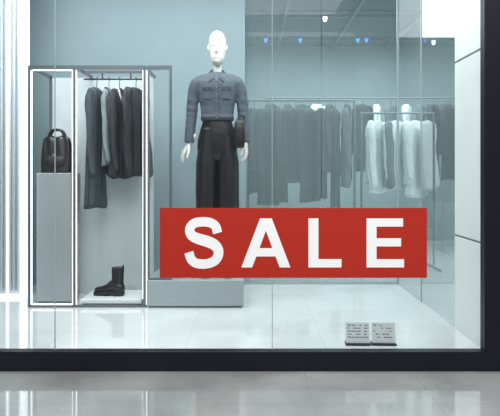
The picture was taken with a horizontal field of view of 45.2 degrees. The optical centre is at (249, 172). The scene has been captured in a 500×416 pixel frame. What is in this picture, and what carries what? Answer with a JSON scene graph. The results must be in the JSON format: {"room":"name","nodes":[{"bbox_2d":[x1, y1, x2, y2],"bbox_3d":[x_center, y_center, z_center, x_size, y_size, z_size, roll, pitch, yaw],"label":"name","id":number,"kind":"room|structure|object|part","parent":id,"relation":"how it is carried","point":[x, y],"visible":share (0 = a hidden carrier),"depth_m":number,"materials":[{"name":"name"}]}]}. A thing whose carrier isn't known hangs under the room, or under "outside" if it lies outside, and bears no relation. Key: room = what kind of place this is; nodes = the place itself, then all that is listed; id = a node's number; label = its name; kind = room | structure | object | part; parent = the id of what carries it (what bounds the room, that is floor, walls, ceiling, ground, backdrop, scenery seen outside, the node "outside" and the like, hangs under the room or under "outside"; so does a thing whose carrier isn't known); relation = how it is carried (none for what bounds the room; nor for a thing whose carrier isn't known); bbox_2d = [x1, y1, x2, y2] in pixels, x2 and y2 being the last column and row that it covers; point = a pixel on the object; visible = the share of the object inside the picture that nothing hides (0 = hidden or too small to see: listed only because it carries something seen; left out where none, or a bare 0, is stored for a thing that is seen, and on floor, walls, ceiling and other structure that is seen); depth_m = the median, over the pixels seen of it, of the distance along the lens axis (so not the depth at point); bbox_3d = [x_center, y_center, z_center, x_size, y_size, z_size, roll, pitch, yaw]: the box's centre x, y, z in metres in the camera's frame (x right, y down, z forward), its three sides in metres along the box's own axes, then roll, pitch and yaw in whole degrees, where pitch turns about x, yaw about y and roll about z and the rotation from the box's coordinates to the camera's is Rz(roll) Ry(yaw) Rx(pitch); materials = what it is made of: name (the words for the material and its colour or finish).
{"room":"shopping mall corridor","nodes":[
{"label":"shopping mall corridor","id":0,"kind":"room"},
{"bbox_2d":[0,0,19,297],"bbox_3d":[-2.220,-0.450,4.850,0.760,2.900,0.100,0,0,0],"label":"wall","id":1,"kind":"structure","parent":0,"point":[11,294],"depth_m":4.84,"materials":[{"name":"white"}]},
{"bbox_2d":[6,0,7,293],"bbox_3d":[-1.945,-0.465,4.809,0.010,2.870,0.018,0,0,0],"label":"led light line","id":2,"kind":"object","parent":1,"relation":"attached to","point":[6,0],"visible":1,"depth_m":4.80,"materials":[{"name":"white plastic"}]},
{"bbox_2d":[0,0,19,290],"bbox_3d":[-2.223,-0.465,4.835,0.742,2.830,0.027,0,0,0],"label":"curtain","id":3,"kind":"object","parent":1,"relation":"attached to","point":[11,3],"visible":1,"depth_m":4.82,"materials":[{"name":"white fabric"}]},
{"bbox_2d":[20,0,29,297],"bbox_3d":[-1.820,-0.450,4.850,0.040,2.900,0.100,0,0,0],"label":"led edge","id":4,"kind":"object","parent":1,"relation":"attached to","point":[24,4],"visible":0.89,"depth_m":4.80,"materials":[{"name":"white plastic"}]},
{"bbox_2d":[54,0,55,349],"bbox_3d":[-1.101,-0.375,3.390,0.004,2.750,0.006,0,0,0],"label":"pane seam","id":5,"kind":"object","parent":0,"point":[54,0],"depth_m":3.39,"materials":[{"name":"glass"}]},
{"bbox_2d":[30,0,244,284],"bbox_3d":[-1.323,-0.450,5.410,2.555,2.900,0.100,0,0,0],"label":"wall","id":6,"kind":"structure","parent":0,"point":[176,33],"depth_m":5.36,"materials":[{"name":"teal paint"}]},
{"bbox_2d":[0,240,480,348],"bbox_3d":[0.950,1.055,6.260,7.300,0.110,5.680,0,0,0],"label":"floor","id":7,"kind":"structure","parent":0,"point":[305,316],"depth_m":4.04,"materials":[{"name":"tile"}]},
{"bbox_2d":[36,173,79,303],"bbox_3d":[-1.481,0.500,4.650,0.262,1.000,0.260,0,0,0],"label":"pedestal","id":8,"kind":"object","parent":7,"relation":"on","point":[44,181],"visible":0.95,"depth_m":4.52,"materials":[{"name":"grey"}]},
{"bbox_2d":[40,128,71,172],"bbox_3d":[-1.488,-0.172,4.627,0.255,0.343,0.142,0,0,0],"label":"handbag","id":9,"kind":"object","parent":8,"relation":"on","point":[63,143],"visible":0.87,"depth_m":4.59,"materials":[{"name":"black leather"}]},
{"bbox_2d":[28,65,155,307],"bbox_3d":[-1.209,0.100,4.710,0.886,1.800,0.500,0,0,0],"label":"display frame","id":10,"kind":"object","parent":7,"relation":"on","point":[114,235],"visible":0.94,"depth_m":4.95,"materials":[{"name":"white metal"}]},
{"bbox_2d":[84,77,108,208],"bbox_3d":[-1.196,-0.236,4.703,0.103,1.030,0.404,0,0,10],"label":"coat","id":11,"kind":"object","parent":10,"relation":"hanging from","point":[95,191],"visible":0.77,"depth_m":4.59,"materials":[{"name":"grey fabric"}]},
{"bbox_2d":[101,77,111,165],"bbox_3d":[-1.101,-0.401,4.699,0.096,0.700,0.310,0,0,6],"label":"jacket","id":12,"kind":"object","parent":10,"relation":"hanging from","point":[106,129],"visible":0.44,"depth_m":4.57,"materials":[{"name":"grey fabric"}]},
{"bbox_3d":[-1.045,-0.754,4.700,0.512,0.052,0.014,0,0,0],"label":"hanging rail","id":13,"kind":"part","parent":10,"relation":"part of","materials":[{"name":"grey metal"}]},
{"bbox_2d":[109,77,128,178],"bbox_3d":[-1.018,-0.351,4.698,0.103,0.800,0.360,0,0,11],"label":"jacket","id":14,"kind":"object","parent":10,"relation":"hanging from","point":[116,164],"visible":0.61,"depth_m":4.58,"materials":[{"name":"fabric"}]},
{"bbox_2d":[121,77,153,177],"bbox_3d":[-0.893,-0.358,4.700,0.135,0.787,0.412,0,0,20],"label":"blazer","id":15,"kind":"object","parent":10,"relation":"hanging from","point":[132,97],"visible":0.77,"depth_m":4.60,"materials":[{"name":"black fabric"}]},
{"bbox_2d":[80,290,142,304],"bbox_3d":[-1.045,0.975,4.690,0.460,0.050,0.380,0,0,0],"label":"plinth","id":16,"kind":"object","parent":7,"relation":"on","point":[131,297],"depth_m":4.51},
{"bbox_2d":[93,265,124,296],"bbox_3d":[-1.096,0.832,4.664,0.247,0.236,0.093,0,0,8],"label":"boot","id":17,"kind":"object","parent":16,"relation":"on","point":[115,287],"visible":1,"depth_m":4.62,"materials":[{"name":"black leather"}]},
{"bbox_3d":[-1.036,0.800,4.614,0.046,0.100,0.002,0,0,8],"label":"elastic panel","id":18,"kind":"part","parent":17,"relation":"part of","materials":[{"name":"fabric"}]},
{"bbox_2d":[147,269,243,307],"bbox_3d":[-0.407,0.897,4.710,0.715,0.205,0.540,0,0,0],"label":"podium","id":19,"kind":"object","parent":7,"relation":"on","point":[176,292],"depth_m":4.44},
{"bbox_2d":[147,65,171,279],"bbox_3d":[-0.672,-0.003,4.471,0.180,1.594,0.022,0,0,0],"label":"frame","id":20,"kind":"object","parent":19,"relation":"on","point":[149,67],"visible":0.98,"depth_m":4.46,"materials":[{"name":"grey metal"}]},
{"bbox_2d":[181,31,249,207],"bbox_3d":[-0.269,-0.157,4.643,0.535,1.895,0.265,0,0,0],"label":"mannequin","id":21,"kind":"object","parent":19,"relation":"on","point":[217,92],"visible":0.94,"depth_m":4.59},
{"bbox_2d":[247,99,355,207],"bbox_3d":[0.523,0.119,6.200,1.139,1.757,0.464,0,0,0],"label":"clothes rack","id":22,"kind":"object","parent":7,"relation":"on","point":[300,149],"visible":0.97,"depth_m":6.09,"materials":[{"name":"fabric"}]},
{"bbox_2d":[245,282,396,283],"bbox_3d":[0.637,0.990,5.400,1.365,0.020,0.030,0,0,0],"label":"baseboard","id":23,"kind":"structure","parent":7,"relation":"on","point":[245,282],"depth_m":5.38,"materials":[{"name":"grey metal"}]},
{"bbox_2d":[345,322,370,345],"bbox_3d":[0.628,0.938,3.500,0.144,0.125,0.060,0,0,3],"label":"card","id":24,"kind":"object","parent":7,"relation":"on","point":[357,334],"visible":1,"depth_m":3.50,"materials":[{"name":"white paper"}]},
{"bbox_2d":[265,97,454,207],"bbox_3d":[1.579,0.019,7.600,2.828,1.957,0.464,0,0,0],"label":"clothes rack","id":25,"kind":"object","parent":7,"relation":"on","point":[445,115],"visible":0.27,"depth_m":7.52,"materials":[{"name":"fabric"}]},
{"bbox_2d":[370,322,396,345],"bbox_3d":[0.778,0.938,3.500,0.144,0.125,0.060,0,0,3],"label":"card","id":26,"kind":"object","parent":7,"relation":"on","point":[383,334],"visible":1,"depth_m":3.50,"materials":[{"name":"white paper"}]},
{"bbox_2d":[396,0,398,283],"bbox_3d":[1.330,-0.450,5.400,0.020,2.900,0.020,0,0,0],"label":"corner seam","id":27,"kind":"object","parent":7,"relation":"on","point":[397,1],"visible":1,"depth_m":5.39,"materials":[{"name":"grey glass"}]},
{"bbox_2d":[360,112,441,270],"bbox_3d":[1.595,0.179,6.300,0.874,1.637,0.464,0,0,0],"label":"clothes rack","id":28,"kind":"object","parent":7,"relation":"on","point":[380,171],"visible":0.95,"depth_m":6.22,"materials":[{"name":"fabric"}]},
{"bbox_2d":[420,0,421,301],"bbox_3d":[1.330,-0.450,4.660,0.010,2.900,0.010,0,0,0],"label":"side seam","id":29,"kind":"object","parent":7,"relation":"on","point":[420,0],"visible":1,"depth_m":4.66,"materials":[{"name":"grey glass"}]},
{"bbox_2d":[455,0,479,346],"bbox_3d":[1.470,-0.450,3.650,0.300,2.900,0.440,0,0,0],"label":"wall pier","id":30,"kind":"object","parent":7,"relation":"on","point":[467,12],"visible":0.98,"depth_m":3.64,"materials":[{"name":"paint"}]},
{"bbox_2d":[0,371,499,415],"bbox_3d":[0.500,1.155,-0.290,11.000,0.090,7.420,0,0,0],"label":"floor","id":31,"kind":"structure","parent":0,"point":[22,393],"depth_m":3.03,"materials":[{"name":"tile"}]},
{"bbox_2d":[0,349,499,370],"bbox_3d":[-0.765,1.055,3.388,4.470,0.110,0.065,0,0,0],"label":"window sill","id":32,"kind":"structure","parent":31,"relation":"on","point":[10,359],"depth_m":3.35,"materials":[{"name":"black metal"}]},
{"bbox_2d":[480,0,499,351],"bbox_3d":[1.390,-0.500,3.388,0.156,3.000,0.065,0,0,0],"label":"window post","id":33,"kind":"object","parent":32,"relation":"on","point":[489,9],"depth_m":3.35,"materials":[{"name":"black metal"}]},
{"bbox_2d":[272,0,272,349],"bbox_3d":[0.126,-0.375,3.390,0.004,2.750,0.006,0,0,0],"label":"pane seam","id":34,"kind":"object","parent":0,"point":[272,0],"depth_m":3.39,"materials":[{"name":"glass"}]},
{"bbox_2d":[245,0,454,45],"bbox_3d":[0.950,-1.950,6.260,7.300,0.100,5.680,0,0,0],"label":"ceiling","id":35,"kind":"structure","parent":0,"point":[255,26],"depth_m":7.68,"materials":[{"name":"paint"}]},
{"bbox_2d":[257,0,454,48],"bbox_3d":[1.850,-1.860,7.450,3.500,0.079,2.900,0,0,0],"label":"ceiling beams","id":36,"kind":"structure","parent":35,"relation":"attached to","point":[354,12],"depth_m":7.18,"materials":[{"name":"grey metal"}]},
{"bbox_2d":[245,46,455,239],"bbox_3d":[0.950,-0.450,9.050,7.100,2.900,0.100,0,0,0],"label":"wall","id":37,"kind":"structure","parent":0,"point":[298,71],"depth_m":9.00,"materials":[{"name":"grey paint"}]},
{"label":"pane","id":38,"kind":"object","parent":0,"visible":0},
{"bbox_2d":[160,208,426,277],"bbox_3d":[0.245,0.395,3.387,1.508,0.395,0.003,0,0,0],"label":"sale sign","id":39,"kind":"object","parent":38,"relation":"attached to","point":[194,242],"visible":1,"depth_m":3.38,"materials":[{"name":"red plastic"}]}
]}

